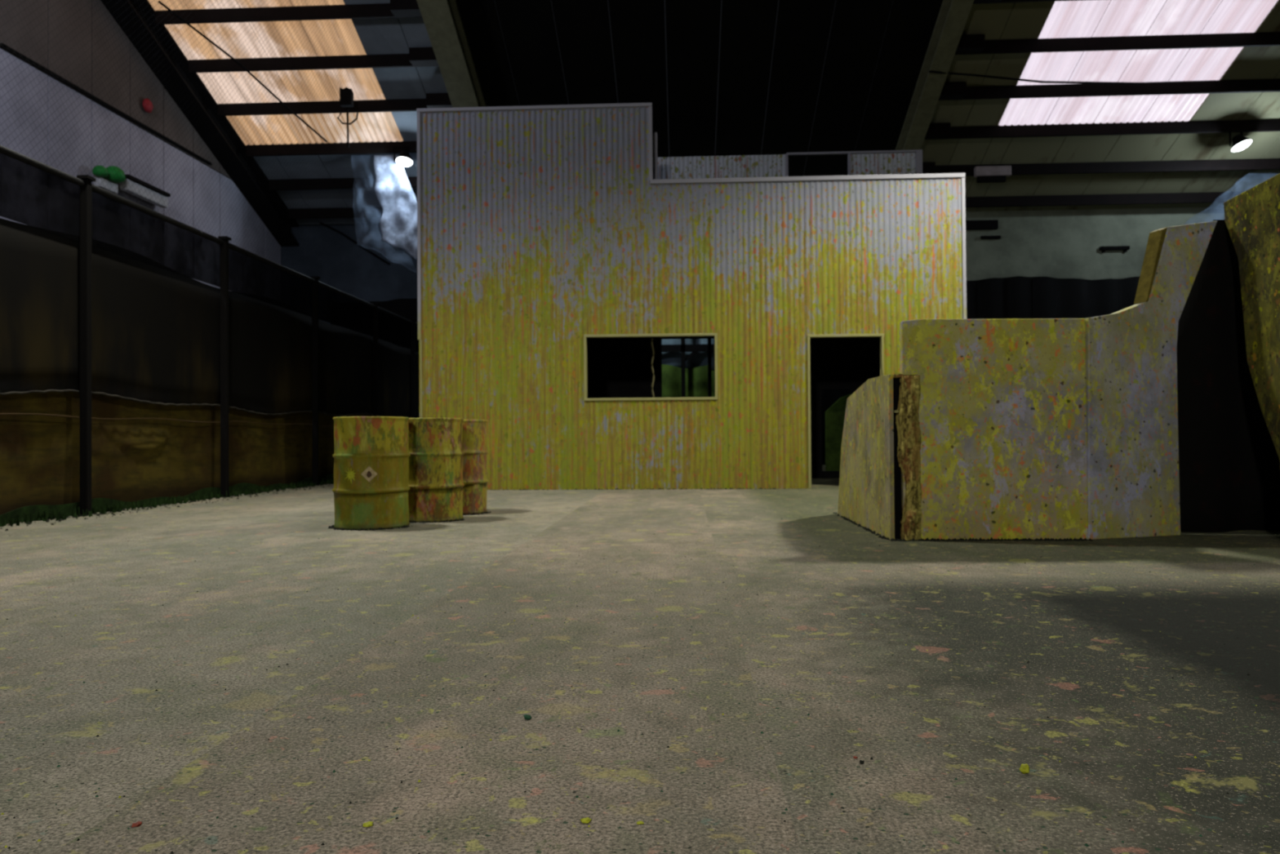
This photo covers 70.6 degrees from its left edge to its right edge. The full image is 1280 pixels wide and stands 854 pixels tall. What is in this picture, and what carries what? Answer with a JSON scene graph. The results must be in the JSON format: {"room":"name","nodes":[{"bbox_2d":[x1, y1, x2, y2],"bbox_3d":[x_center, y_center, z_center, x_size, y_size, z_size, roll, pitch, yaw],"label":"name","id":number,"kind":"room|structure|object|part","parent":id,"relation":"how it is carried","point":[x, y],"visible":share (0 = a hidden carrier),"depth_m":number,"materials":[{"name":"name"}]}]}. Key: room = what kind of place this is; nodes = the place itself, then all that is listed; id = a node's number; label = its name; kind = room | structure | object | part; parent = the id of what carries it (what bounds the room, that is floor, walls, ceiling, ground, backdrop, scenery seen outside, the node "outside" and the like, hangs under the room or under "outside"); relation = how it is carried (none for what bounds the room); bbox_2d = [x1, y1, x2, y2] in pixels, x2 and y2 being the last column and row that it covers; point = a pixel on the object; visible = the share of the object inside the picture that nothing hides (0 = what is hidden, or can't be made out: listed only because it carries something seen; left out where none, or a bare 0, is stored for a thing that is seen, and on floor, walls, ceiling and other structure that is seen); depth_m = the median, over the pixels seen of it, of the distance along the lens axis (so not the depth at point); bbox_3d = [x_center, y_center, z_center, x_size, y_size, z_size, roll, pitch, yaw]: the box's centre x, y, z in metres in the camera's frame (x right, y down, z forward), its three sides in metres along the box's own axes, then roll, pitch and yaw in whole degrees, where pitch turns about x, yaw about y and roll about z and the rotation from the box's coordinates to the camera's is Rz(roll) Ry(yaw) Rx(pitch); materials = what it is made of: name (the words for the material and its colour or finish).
{"room":"sports facility","nodes":[
{"label":"sports facility","id":0,"kind":"room"},
{"bbox_2d":[0,0,280,291],"bbox_3d":[-10.190,-5.692,15.991,0.100,13.319,17.000,0,-1,3],"label":"wall","id":1,"kind":"structure","parent":0,"point":[44,119],"depth_m":16.96,"materials":[{"name":"metal"}]},
{"bbox_2d":[0,42,212,164],"bbox_3d":[-10.023,-6.070,17.602,0.070,0.086,6.380,0,-1,3],"label":"cable","id":2,"kind":"object","parent":1,"relation":"attached to","point":[2,45],"visible":1,"depth_m":16.71,"materials":[{"name":"black rubber"}]},
{"bbox_2d":[92,164,125,193],"bbox_3d":[-9.918,-4.676,16.871,0.380,0.490,0.720,0,-1,3],"label":"emergency light","id":3,"kind":"object","parent":1,"relation":"attached to","point":[111,175],"visible":0.93,"depth_m":16.88,"materials":[{"name":"green plastic"}]},
{"bbox_2d":[120,173,170,207],"bbox_3d":[-9.862,-4.684,18.009,0.240,0.290,1.401,0,-1,3],"label":"strip light","id":4,"kind":"object","parent":1,"relation":"attached to","point":[133,185],"visible":0.87,"depth_m":17.89,"materials":[{"name":"white plastic"}]},
{"bbox_2d":[142,97,152,112],"bbox_3d":[-9.952,-6.506,18.303,0.120,0.280,0.280,0,-1,3],"label":"bell","id":5,"kind":"object","parent":1,"relation":"attached to","point":[147,104],"visible":1,"depth_m":18.23,"materials":[{"name":"red metal"}]},
{"bbox_2d":[0,464,1279,853],"bbox_3d":[3.633,0.914,11.325,27.870,0.200,27.000,0,-1,3],"label":"floor","id":6,"kind":"structure","parent":0,"point":[186,757],"depth_m":2.57,"materials":[{"name":"concrete"}]},
{"bbox_2d":[130,821,142,827],"bbox_3d":[-0.917,0.724,1.649,0.017,0.007,0.016,0,-1,-13],"label":"crumb","id":7,"kind":"object","parent":6,"relation":"on","point":[137,824],"visible":1,"depth_m":1.65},
{"bbox_2d":[0,477,333,527],"bbox_3d":[-5.014,0.859,13.728,0.216,0.090,17.956,0,-1,3],"label":"grass","id":8,"kind":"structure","parent":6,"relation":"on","point":[59,515],"depth_m":9.61,"materials":[{"name":"green plant"}]},
{"bbox_2d":[0,144,419,524],"bbox_3d":[-5.157,-3.394,13.787,0.265,8.600,17.952,0,-1,3],"label":"fence","id":9,"kind":"object","parent":6,"relation":"on","point":[126,376],"visible":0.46,"depth_m":9.95,"materials":[{"name":"metal"}]},
{"bbox_3d":[-5.316,-0.766,8.673,0.080,3.220,0.070,0,-1,3],"label":"post","id":10,"kind":"part","parent":9,"relation":"part of","materials":[{"name":"metal"}]},
{"bbox_3d":[-5.096,-2.275,13.771,0.064,0.061,17.950,0,-1,3],"label":"rail","id":11,"kind":"part","parent":9,"relation":"part of","materials":[{"name":"black metal"}]},
{"bbox_3d":[-5.187,-0.735,11.290,0.080,3.220,0.070,0,-1,3],"label":"post","id":12,"kind":"part","parent":9,"relation":"part of","materials":[{"name":"metal"}]},
{"bbox_3d":[-5.050,-0.702,14.065,0.080,3.220,0.070,0,-1,3],"label":"post","id":13,"kind":"part","parent":9,"relation":"part of","materials":[{"name":"metal"}]},
{"bbox_3d":[-4.914,-0.669,16.820,0.080,3.220,0.070,0,-1,3],"label":"post","id":14,"kind":"part","parent":9,"relation":"part of","materials":[{"name":"metal"}]},
{"bbox_3d":[-4.800,-0.641,19.142,0.080,3.220,0.070,0,-1,3],"label":"post","id":15,"kind":"part","parent":9,"relation":"part of","materials":[{"name":"metal"}]},
{"bbox_2d":[362,821,373,826],"bbox_3d":[-0.493,0.722,1.642,0.019,0.006,0.020,0,-1,-13],"label":"crumb","id":16,"kind":"object","parent":6,"relation":"on","point":[368,824],"visible":1,"depth_m":1.64,"materials":[{"name":"yellow"}]},
{"bbox_2d":[332,416,410,529],"bbox_3d":[-2.174,0.363,7.324,0.606,0.884,0.608,0,-1,3],"label":"drum","id":17,"kind":"object","parent":6,"relation":"on","point":[371,489],"visible":1,"depth_m":7.08,"materials":[{"name":"green paint"}]},
{"bbox_2d":[368,297,417,323],"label":"curtain","id":18,"kind":"object","parent":6,"relation":"on","point":[407,308],"depth_m":22.97,"materials":[{"name":"black fabric"}]},
{"bbox_2d":[408,417,464,522],"bbox_3d":[-1.847,0.368,7.914,0.608,0.884,0.604,0,-1,3],"label":"drum","id":19,"kind":"object","parent":6,"relation":"on","point":[435,482],"visible":0.68,"depth_m":7.65,"materials":[{"name":"paint"}]},
{"bbox_2d":[462,419,488,515],"bbox_3d":[-1.754,0.377,8.630,0.606,0.884,0.607,0,-1,3],"label":"drum","id":20,"kind":"object","parent":6,"relation":"on","point":[475,480],"visible":0.44,"depth_m":8.44,"materials":[{"name":"yellow metal"}]},
{"bbox_2d":[523,714,531,719],"bbox_3d":[-0.281,0.724,2.260,0.019,0.013,0.022,0,-1,-17],"label":"crumb","id":21,"kind":"object","parent":6,"relation":"on","point":[526,717],"visible":1,"depth_m":2.25,"materials":[{"name":"green"}]},
{"bbox_2d":[0,483,1093,541],"bbox_3d":[-0.975,0.830,10.813,8.422,0.027,10.495,0,-1,3],"label":"dirt","id":22,"kind":"object","parent":6,"relation":"on","point":[868,529],"visible":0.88,"depth_m":7.05,"materials":[{"name":"brown soil"}]},
{"bbox_2d":[580,817,591,823],"bbox_3d":[-0.098,0.718,1.651,0.021,0.008,0.021,0,-1,-16],"label":"crumb","id":23,"kind":"object","parent":6,"relation":"on","point":[584,820],"visible":1,"depth_m":1.65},
{"bbox_2d":[0,500,1257,847],"bbox_3d":[0.405,0.768,5.887,8.295,0.009,7.434,0,-1,-43],"label":"yellow grit","id":24,"kind":"object","parent":6,"relation":"on","point":[1195,757],"visible":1,"depth_m":2.28,"materials":[{"name":"paint"}]},
{"bbox_2d":[4,500,1271,852],"bbox_3d":[0.423,0.773,6.283,8.212,0.009,8.919,0,-1,-35],"label":"greens","id":25,"kind":"object","parent":6,"relation":"on","point":[761,732],"visible":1,"depth_m":2.05,"materials":[{"name":"paint"}]},
{"bbox_2d":[2,492,1275,853],"bbox_3d":[0.459,0.772,6.315,8.962,0.010,8.059,0,-1,-45],"label":"dark grit","id":26,"kind":"object","parent":6,"relation":"on","point":[871,758],"visible":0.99,"depth_m":2.54,"materials":[{"name":"black gravel"}]},
{"bbox_2d":[636,821,644,824],"bbox_3d":[0.000,0.719,1.643,0.013,0.005,0.013,0,-1,-18],"label":"crumb","id":27,"kind":"object","parent":6,"relation":"on","point":[637,822],"visible":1,"depth_m":1.64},
{"bbox_2d":[661,338,715,397],"bbox_3d":[0.926,-0.631,17.723,1.669,3.086,0.232,0,-1,3],"label":"window","id":28,"kind":"structure","parent":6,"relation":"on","point":[684,361],"depth_m":17.74,"materials":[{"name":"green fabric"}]},
{"bbox_3d":[0.849,-0.632,17.651,0.080,3.086,0.080,0,-1,3],"label":"post","id":29,"kind":"part","parent":28,"relation":"part of","materials":[{"name":"metal"}]},
{"bbox_3d":[0.916,-1.540,17.658,1.669,0.140,0.080,0,-1,3],"label":"rail","id":30,"kind":"part","parent":28,"relation":"part of","materials":[{"name":"metal"}]},
{"bbox_2d":[416,102,966,489],"bbox_3d":[0.868,-1.920,13.968,7.750,5.571,3.285,0,-1,3],"label":"house","id":31,"kind":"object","parent":6,"relation":"on","point":[554,268],"visible":0.82,"depth_m":12.41,"materials":[{"name":"metal"}]},
{"bbox_3d":[-3.063,-2.806,12.591,0.047,3.201,0.105,0,-1,3],"label":"corner trim","id":32,"kind":"part","parent":31,"relation":"part of","materials":[{"name":"grey metal"}]},
{"bbox_3d":[-3.025,-0.165,12.547,0.027,2.082,0.085,0,-1,3],"label":"corner trim","id":33,"kind":"part","parent":31,"relation":"part of","materials":[{"name":"metal"}]},
{"bbox_3d":[-0.749,-0.814,12.457,0.035,0.839,0.115,0,-1,3],"label":"window trim","id":34,"kind":"part","parent":31,"relation":"part of","materials":[{"name":"yellow metal"}]},
{"bbox_3d":[0.143,-1.257,12.419,1.827,0.035,0.115,0,-1,3],"label":"window trim","id":35,"kind":"part","parent":31,"relation":"part of","materials":[{"name":"beige metal"}]},
{"bbox_3d":[0.149,-0.383,12.408,1.827,0.035,0.115,0,-1,3],"label":"window trim","id":36,"kind":"part","parent":31,"relation":"part of","materials":[{"name":"metal"}]},
{"bbox_3d":[0.147,-3.904,12.445,0.047,1.054,0.105,0,-1,3],"label":"corner trim","id":37,"kind":"part","parent":31,"relation":"part of","materials":[{"name":"grey metal"}]},
{"bbox_3d":[0.225,-3.094,12.865,0.057,2.181,0.080,0,-1,3],"label":"parapet post","id":38,"kind":"part","parent":31,"relation":"part of","materials":[{"name":"grey metal"}]},
{"bbox_3d":[1.041,-0.827,12.369,0.035,0.839,0.115,0,-1,3],"label":"window trim","id":39,"kind":"part","parent":31,"relation":"part of","materials":[{"name":"yellow metal"}]},
{"bbox_3d":[2.521,-3.332,15.503,0.050,2.689,0.090,0,-1,3],"label":"parapet trim","id":40,"kind":"part","parent":31,"relation":"part of","materials":[{"name":"grey metal"}]},
{"bbox_3d":[2.296,-0.191,12.300,0.035,2.053,0.115,0,-1,3],"label":"door trim","id":41,"kind":"part","parent":31,"relation":"part of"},
{"bbox_3d":[2.785,-1.239,12.288,1.030,0.035,0.115,0,-1,3],"label":"door trim","id":42,"kind":"part","parent":31,"relation":"part of","materials":[{"name":"beige metal"}]},
{"bbox_3d":[3.587,-3.340,15.450,0.040,2.689,0.090,0,-1,3],"label":"parapet trim","id":43,"kind":"part","parent":31,"relation":"part of","materials":[{"name":"grey metal"}]},
{"bbox_3d":[3.627,-4.689,15.460,2.224,0.034,0.060,0,-1,3],"label":"parapet rail","id":44,"kind":"part","parent":31,"relation":"part of","materials":[{"name":"grey metal"}]},
{"bbox_3d":[3.284,-0.199,12.251,0.024,2.053,0.115,0,-1,3],"label":"door trim","id":45,"kind":"part","parent":31,"relation":"part of","materials":[{"name":"beige metal"}]},
{"bbox_3d":[4.756,-3.359,15.388,0.100,2.709,0.100,0,-1,3],"label":"parapet trim","id":46,"kind":"part","parent":31,"relation":"part of","materials":[{"name":"grey metal"}]},
{"bbox_3d":[4.373,-1.295,12.206,0.047,4.229,0.105,0,-1,3],"label":"corner trim","id":47,"kind":"part","parent":31,"relation":"part of","materials":[{"name":"white metal"}]},
{"bbox_2d":[821,389,850,464],"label":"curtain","id":48,"kind":"object","parent":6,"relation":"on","point":[829,397],"depth_m":22.42,"materials":[{"name":"black fabric"}]},
{"bbox_2d":[825,394,850,471],"bbox_3d":[3.973,0.083,17.618,0.725,1.613,0.060,0,-1,3],"label":"board","id":49,"kind":"object","parent":6,"relation":"on","point":[835,414],"visible":0.32,"depth_m":17.59,"materials":[{"name":"wood"}]},
{"bbox_2d":[837,368,921,540],"bbox_3d":[1.836,0.185,7.106,0.210,1.186,2.173,0,-1,3],"label":"wall","id":50,"kind":"structure","parent":6,"relation":"on","point":[881,442],"depth_m":6.26,"materials":[{"name":"yellow wood"}]},
{"bbox_2d":[1018,763,1029,773],"bbox_3d":[0.796,0.708,1.873,0.020,0.020,0.020,-1,-1,26],"label":"ball","id":51,"kind":"object","parent":6,"relation":"on","point":[1024,768],"visible":1,"depth_m":1.87,"materials":[{"name":"yellow paint"}]},
{"bbox_2d":[966,275,1139,319],"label":"curtain","id":52,"kind":"object","parent":6,"relation":"on","point":[1029,297],"depth_m":22.17,"materials":[{"name":"black fabric"}]},
{"bbox_2d":[899,220,1217,539],"bbox_3d":[2.938,-0.349,6.181,2.333,2.209,0.277,0,-1,-7],"label":"wall","id":53,"kind":"structure","parent":6,"relation":"on","point":[1033,428],"depth_m":6.08,"materials":[{"name":"yellow wood"}]},
{"bbox_2d":[1223,173,1279,463],"bbox_3d":[4.144,-0.530,4.741,0.080,2.520,3.465,0,-1,3],"label":"wall","id":54,"kind":"structure","parent":6,"relation":"on","point":[1252,216],"depth_m":6.05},
{"bbox_2d":[101,0,1279,246],"bbox_3d":[3.839,-8.159,16.880,27.852,6.222,13.900,0,-1,3],"label":"ceiling","id":55,"kind":"structure","parent":0,"point":[421,54],"depth_m":19.31,"materials":[{"name":"brown metal"}]},
{"bbox_2d":[158,0,327,142],"bbox_3d":[-8.098,-7.347,18.995,0.268,1.535,4.153,-1,-1,28],"label":"cable","id":56,"kind":"object","parent":55,"relation":"attached to","point":[159,2],"visible":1,"depth_m":18.56,"materials":[{"name":"black rubber"}]},
{"bbox_3d":[-9.260,-6.481,22.083,0.914,0.530,1.199,0,-1,3],"label":"lining panel","id":57,"kind":"part","parent":55,"relation":"part of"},
{"bbox_3d":[-9.200,-6.003,23.235,0.914,0.497,1.118,0,-1,3],"label":"lining panel","id":58,"kind":"part","parent":55,"relation":"part of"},
{"bbox_3d":[-8.271,-6.488,22.035,1.034,0.530,1.199,0,-1,3],"label":"lining panel","id":59,"kind":"part","parent":55,"relation":"part of","materials":[{"name":"grey"}]},
{"bbox_3d":[-9.153,-5.637,24.119,0.914,0.314,0.661,0,-1,3],"label":"lining panel","id":60,"kind":"part","parent":55,"relation":"part of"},
{"bbox_3d":[-8.211,-6.011,23.186,1.034,0.497,1.118,0,-1,3],"label":"lining panel","id":61,"kind":"part","parent":55,"relation":"part of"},
{"bbox_3d":[-8.165,-5.644,24.070,1.034,0.314,0.661,0,-1,3],"label":"lining panel","id":62,"kind":"part","parent":55,"relation":"part of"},
{"bbox_3d":[-7.223,-6.496,21.983,1.034,0.530,1.199,0,-1,3],"label":"lining panel","id":63,"kind":"part","parent":55,"relation":"part of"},
{"bbox_2d":[337,86,358,146],"bbox_3d":[-6.388,-6.770,19.789,0.474,1.310,0.160,0,-1,3],"label":"hook","id":64,"kind":"object","parent":55,"relation":"hanging from","point":[346,95],"visible":1,"depth_m":19.73,"materials":[{"name":"black metal"}]},
{"bbox_3d":[-7.162,-6.019,23.134,1.034,0.497,1.118,0,-1,3],"label":"lining panel","id":65,"kind":"part","parent":55,"relation":"part of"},
{"bbox_3d":[-5.320,-8.488,17.110,0.924,0.469,1.048,0,-1,3],"label":"lining panel","id":66,"kind":"part","parent":55,"relation":"part of","materials":[{"name":"grey"}]},
{"bbox_3d":[-7.116,-5.652,24.018,1.034,0.314,0.661,0,-1,3],"label":"lining panel","id":67,"kind":"part","parent":55,"relation":"part of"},
{"bbox_3d":[-5.262,-8.027,18.222,0.924,0.526,1.191,0,-1,3],"label":"lining panel","id":68,"kind":"part","parent":55,"relation":"part of","materials":[{"name":"grey"}]},
{"bbox_3d":[-6.119,-6.505,21.928,1.144,0.530,1.199,0,-1,3],"label":"lining panel","id":69,"kind":"part","parent":55,"relation":"part of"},
{"bbox_2d":[373,155,417,259],"bbox_3d":[-5.535,-5.070,21.275,1.457,2.705,0.341,0,-1,3],"label":"plastic film","id":70,"kind":"object","parent":55,"relation":"hanging from","point":[395,194],"visible":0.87,"depth_m":21.33,"materials":[{"name":"white plastic"}]},
{"bbox_3d":[-5.199,-7.534,19.412,0.924,0.532,1.204,0,-1,3],"label":"lining panel","id":71,"kind":"part","parent":55,"relation":"part of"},
{"bbox_2d":[393,146,413,167],"bbox_3d":[-5.506,-6.337,21.112,0.390,0.430,0.387,0,-1,-41],"label":"lamp","id":72,"kind":"object","parent":55,"relation":"hanging from","point":[404,159],"visible":1,"depth_m":21.09,"materials":[{"name":"glass"}]},
{"bbox_3d":[-5.135,-7.023,20.645,0.924,0.562,1.279,0,-1,3],"label":"lining panel","id":73,"kind":"part","parent":55,"relation":"part of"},
{"bbox_3d":[-5.070,-6.512,21.877,0.924,0.530,1.199,0,-1,3],"label":"lining panel","id":74,"kind":"part","parent":55,"relation":"part of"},
{"bbox_3d":[-6.059,-6.027,23.080,1.144,0.497,1.118,0,-1,3],"label":"lining panel","id":75,"kind":"part","parent":55,"relation":"part of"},
{"bbox_3d":[-4.343,-8.034,18.177,0.884,0.526,1.191,0,-1,3],"label":"lining panel","id":76,"kind":"part","parent":55,"relation":"part of","materials":[{"name":"grey"}]},
{"bbox_3d":[-4.280,-7.541,19.366,0.884,0.532,1.204,0,-1,3],"label":"lining panel","id":77,"kind":"part","parent":55,"relation":"part of","materials":[{"name":"grey"}]},
{"bbox_3d":[-3.271,-7.463,19.525,1.084,3.770,9.300,0,-1,3],"label":"lining panel","id":78,"kind":"part","parent":55,"relation":"part of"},
{"bbox_3d":[-2.172,-7.471,19.471,1.084,3.770,9.300,0,-1,3],"label":"lining panel","id":79,"kind":"part","parent":55,"relation":"part of","materials":[{"name":"black"}]},
{"bbox_3d":[-1.073,-7.479,19.417,1.084,3.770,9.300,0,-1,3],"label":"lining panel","id":80,"kind":"part","parent":55,"relation":"part of","materials":[{"name":"black"}]},
{"bbox_3d":[0.025,-7.488,19.363,1.084,3.770,9.300,0,-1,3],"label":"lining panel","id":81,"kind":"part","parent":55,"relation":"part of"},
{"bbox_3d":[1.124,-7.496,19.309,1.084,3.770,9.300,0,-1,3],"label":"lining panel","id":82,"kind":"part","parent":55,"relation":"part of","materials":[{"name":"black"}]},
{"bbox_3d":[2.223,-7.504,19.255,1.084,3.770,9.300,0,-1,3],"label":"lining panel","id":83,"kind":"part","parent":55,"relation":"part of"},
{"bbox_3d":[3.321,-7.513,19.201,1.084,3.770,9.300,0,-1,3],"label":"lining panel","id":84,"kind":"part","parent":55,"relation":"part of","materials":[{"name":"black"}]},
{"bbox_3d":[4.420,-7.521,19.147,1.084,3.770,9.300,0,-1,3],"label":"lining panel","id":85,"kind":"part","parent":55,"relation":"part of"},
{"bbox_3d":[5.528,-7.529,19.092,1.104,3.770,9.300,0,-1,3],"label":"lining panel","id":86,"kind":"part","parent":55,"relation":"part of","materials":[{"name":"black"}]},
{"bbox_3d":[6.814,-6.612,21.270,1.204,0.554,1.260,0,-1,3],"label":"lining panel","id":87,"kind":"part","parent":55,"relation":"part of","materials":[{"name":"grey"}]},
{"bbox_3d":[6.751,-7.112,20.065,1.204,0.516,1.164,0,-1,3],"label":"lining panel","id":88,"kind":"part","parent":55,"relation":"part of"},
{"bbox_3d":[6.689,-7.598,18.891,1.204,0.529,1.197,0,-1,3],"label":"lining panel","id":89,"kind":"part","parent":55,"relation":"part of","materials":[{"name":"grey"}]},
{"bbox_3d":[7.803,-6.620,21.221,0.744,0.554,1.260,0,-1,3],"label":"lining panel","id":90,"kind":"part","parent":55,"relation":"part of","materials":[{"name":"grey"}]},
{"bbox_3d":[7.866,-6.118,22.431,0.744,0.520,1.176,0,-1,3],"label":"lining panel","id":91,"kind":"part","parent":55,"relation":"part of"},
{"bbox_3d":[8.521,-5.758,23.282,0.444,0.288,0.595,0,-1,3],"label":"lining panel","id":92,"kind":"part","parent":55,"relation":"part of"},
{"bbox_3d":[8.475,-6.122,22.401,0.444,0.520,1.176,0,-1,3],"label":"lining panel","id":93,"kind":"part","parent":55,"relation":"part of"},
{"bbox_3d":[7.740,-7.119,20.016,0.744,0.516,1.164,0,-1,3],"label":"lining panel","id":94,"kind":"part","parent":55,"relation":"part of","materials":[{"name":"grey"}]},
{"bbox_3d":[6.628,-8.088,17.710,1.204,0.523,1.182,0,-1,3],"label":"lining panel","id":95,"kind":"part","parent":55,"relation":"part of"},
{"bbox_2d":[973,165,1011,182],"bbox_3d":[8.457,-6.059,21.690,0.840,0.370,0.160,0,-1,3],"label":"junction box","id":96,"kind":"object","parent":55,"relation":"attached to","point":[984,174],"visible":1,"depth_m":21.62,"materials":[{"name":"grey plastic"}]},
{"bbox_3d":[8.428,-5.944,21.690,0.660,0.140,0.120,0,-1,3],"label":"plate","id":97,"kind":"part","parent":96,"relation":"part of","materials":[{"name":"metal"}]},
{"bbox_3d":[8.412,-6.624,21.191,0.444,0.554,1.260,0,-1,3],"label":"lining panel","id":98,"kind":"part","parent":55,"relation":"part of","materials":[{"name":"grey"}]},
{"bbox_3d":[9.361,-5.764,23.240,1.204,0.288,0.595,0,-1,3],"label":"lining panel","id":99,"kind":"part","parent":55,"relation":"part of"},
{"bbox_3d":[7.678,-7.605,18.843,0.744,0.529,1.197,0,-1,3],"label":"lining panel","id":100,"kind":"part","parent":55,"relation":"part of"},
{"bbox_3d":[9.314,-6.129,22.360,1.204,0.520,1.176,0,-1,3],"label":"lining panel","id":101,"kind":"part","parent":55,"relation":"part of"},
{"bbox_3d":[7.616,-8.095,17.661,0.744,0.523,1.182,0,-1,3],"label":"lining panel","id":102,"kind":"part","parent":55,"relation":"part of","materials":[{"name":"grey"}]},
{"bbox_2d":[928,70,1141,84],"bbox_3d":[8.120,-7.193,18.651,4.619,0.147,0.261,0,-1,-7],"label":"cable","id":103,"kind":"object","parent":55,"relation":"attached to","point":[930,71],"visible":1,"depth_m":18.76,"materials":[{"name":"black rubber"}]},
{"bbox_3d":[9.251,-6.631,21.149,1.204,0.554,1.260,0,-1,3],"label":"lining panel","id":104,"kind":"part","parent":55,"relation":"part of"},
{"bbox_3d":[10.579,-5.773,23.180,1.204,0.288,0.595,0,-1,3],"label":"lining panel","id":105,"kind":"part","parent":55,"relation":"part of","materials":[{"name":"grey"}]},
{"bbox_3d":[10.533,-6.138,22.300,1.204,0.520,1.176,0,-1,3],"label":"lining panel","id":106,"kind":"part","parent":55,"relation":"part of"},
{"bbox_3d":[10.469,-6.640,21.090,1.204,0.554,1.260,0,-1,3],"label":"lining panel","id":107,"kind":"part","parent":55,"relation":"part of","materials":[{"name":"grey"}]},
{"bbox_3d":[11.857,-5.783,23.117,1.324,0.288,0.595,0,-1,3],"label":"lining panel","id":108,"kind":"part","parent":55,"relation":"part of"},
{"bbox_3d":[11.811,-6.148,22.237,1.324,0.520,1.176,0,-1,3],"label":"lining panel","id":109,"kind":"part","parent":55,"relation":"part of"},
{"bbox_3d":[11.748,-6.650,21.027,1.324,0.554,1.260,0,-1,3],"label":"lining panel","id":110,"kind":"part","parent":55,"relation":"part of","materials":[{"name":"grey"}]},
{"bbox_3d":[13.076,-5.792,23.057,1.084,0.288,0.595,0,-1,3],"label":"lining panel","id":111,"kind":"part","parent":55,"relation":"part of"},
{"bbox_3d":[13.030,-6.157,22.177,1.084,0.520,1.176,0,-1,3],"label":"lining panel","id":112,"kind":"part","parent":55,"relation":"part of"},
{"bbox_3d":[12.966,-6.659,20.967,1.084,0.554,1.260,0,-1,3],"label":"lining panel","id":113,"kind":"part","parent":55,"relation":"part of","materials":[{"name":"grey"}]},
{"bbox_3d":[14.234,-5.801,23.000,1.204,0.288,0.595,0,-1,3],"label":"lining panel","id":114,"kind":"part","parent":55,"relation":"part of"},
{"bbox_3d":[14.188,-6.166,22.120,1.204,0.520,1.176,0,-1,3],"label":"lining panel","id":115,"kind":"part","parent":55,"relation":"part of","materials":[{"name":"grey"}]},
{"bbox_3d":[12.903,-7.158,19.762,1.084,0.516,1.164,0,-1,3],"label":"lining panel","id":116,"kind":"part","parent":55,"relation":"part of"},
{"bbox_3d":[15.453,-5.810,22.940,1.204,0.288,0.595,0,-1,3],"label":"lining panel","id":117,"kind":"part","parent":55,"relation":"part of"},
{"bbox_2d":[1228,129,1253,152],"bbox_3d":[13.498,-6.444,20.290,0.438,0.452,0.402,0,-1,-39],"label":"lamp","id":118,"kind":"object","parent":55,"relation":"hanging from","point":[1239,142],"visible":1,"depth_m":20.26,"materials":[{"name":"glass"}]},
{"bbox_3d":[14.125,-6.668,20.910,1.204,0.554,1.260,0,-1,3],"label":"lining panel","id":119,"kind":"part","parent":55,"relation":"part of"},
{"bbox_3d":[12.842,-7.645,18.588,1.084,0.529,1.197,0,-1,3],"label":"lining panel","id":120,"kind":"part","parent":55,"relation":"part of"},
{"bbox_3d":[15.407,-6.175,22.060,1.204,0.520,1.176,0,-1,3],"label":"lining panel","id":121,"kind":"part","parent":55,"relation":"part of","materials":[{"name":"grey"}]},
{"bbox_3d":[14.062,-7.167,19.705,1.204,0.516,1.164,0,-1,3],"label":"lining panel","id":122,"kind":"part","parent":55,"relation":"part of","materials":[{"name":"grey"}]},
{"bbox_3d":[12.780,-8.134,17.407,1.084,0.523,1.182,0,-1,3],"label":"lining panel","id":123,"kind":"part","parent":55,"relation":"part of","materials":[{"name":"grey"}]},
{"bbox_3d":[15.343,-6.677,20.850,1.204,0.554,1.260,0,-1,3],"label":"lining panel","id":124,"kind":"part","parent":55,"relation":"part of","materials":[{"name":"grey"}]},
{"bbox_3d":[14.000,-7.653,18.532,1.204,0.529,1.197,0,-1,3],"label":"lining panel","id":125,"kind":"part","parent":55,"relation":"part of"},
{"bbox_2d":[280,206,1224,324],"bbox_3d":[4.222,-2.307,23.790,27.870,6.540,0.080,0,-1,3],"label":"wall","id":126,"kind":"structure","parent":0,"point":[1053,243],"depth_m":23.51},
{"bbox_2d":[319,222,390,265],"bbox_3d":[-7.671,-4.940,24.318,1.925,1.204,0.060,0,-1,3],"label":"cable","id":127,"kind":"object","parent":126,"relation":"attached to","point":[321,223],"visible":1,"depth_m":24.30,"materials":[{"name":"black rubber"}]},
{"bbox_2d":[965,219,1000,239],"bbox_3d":[8.857,-5.122,23.485,1.000,0.480,0.140,0,-1,3],"label":"wall heater","id":128,"kind":"object","parent":126,"relation":"attached to","point":[980,224],"visible":0.8,"depth_m":23.42,"materials":[{"name":"metal"}]},
{"bbox_2d":[1098,245,1129,253],"bbox_3d":[12.236,-4.583,23.322,0.720,0.145,0.120,0,-1,3],"label":"wall bracket","id":129,"kind":"object","parent":126,"relation":"attached to","point":[1124,248],"visible":1,"depth_m":23.27,"materials":[{"name":"metal"}]}
]}

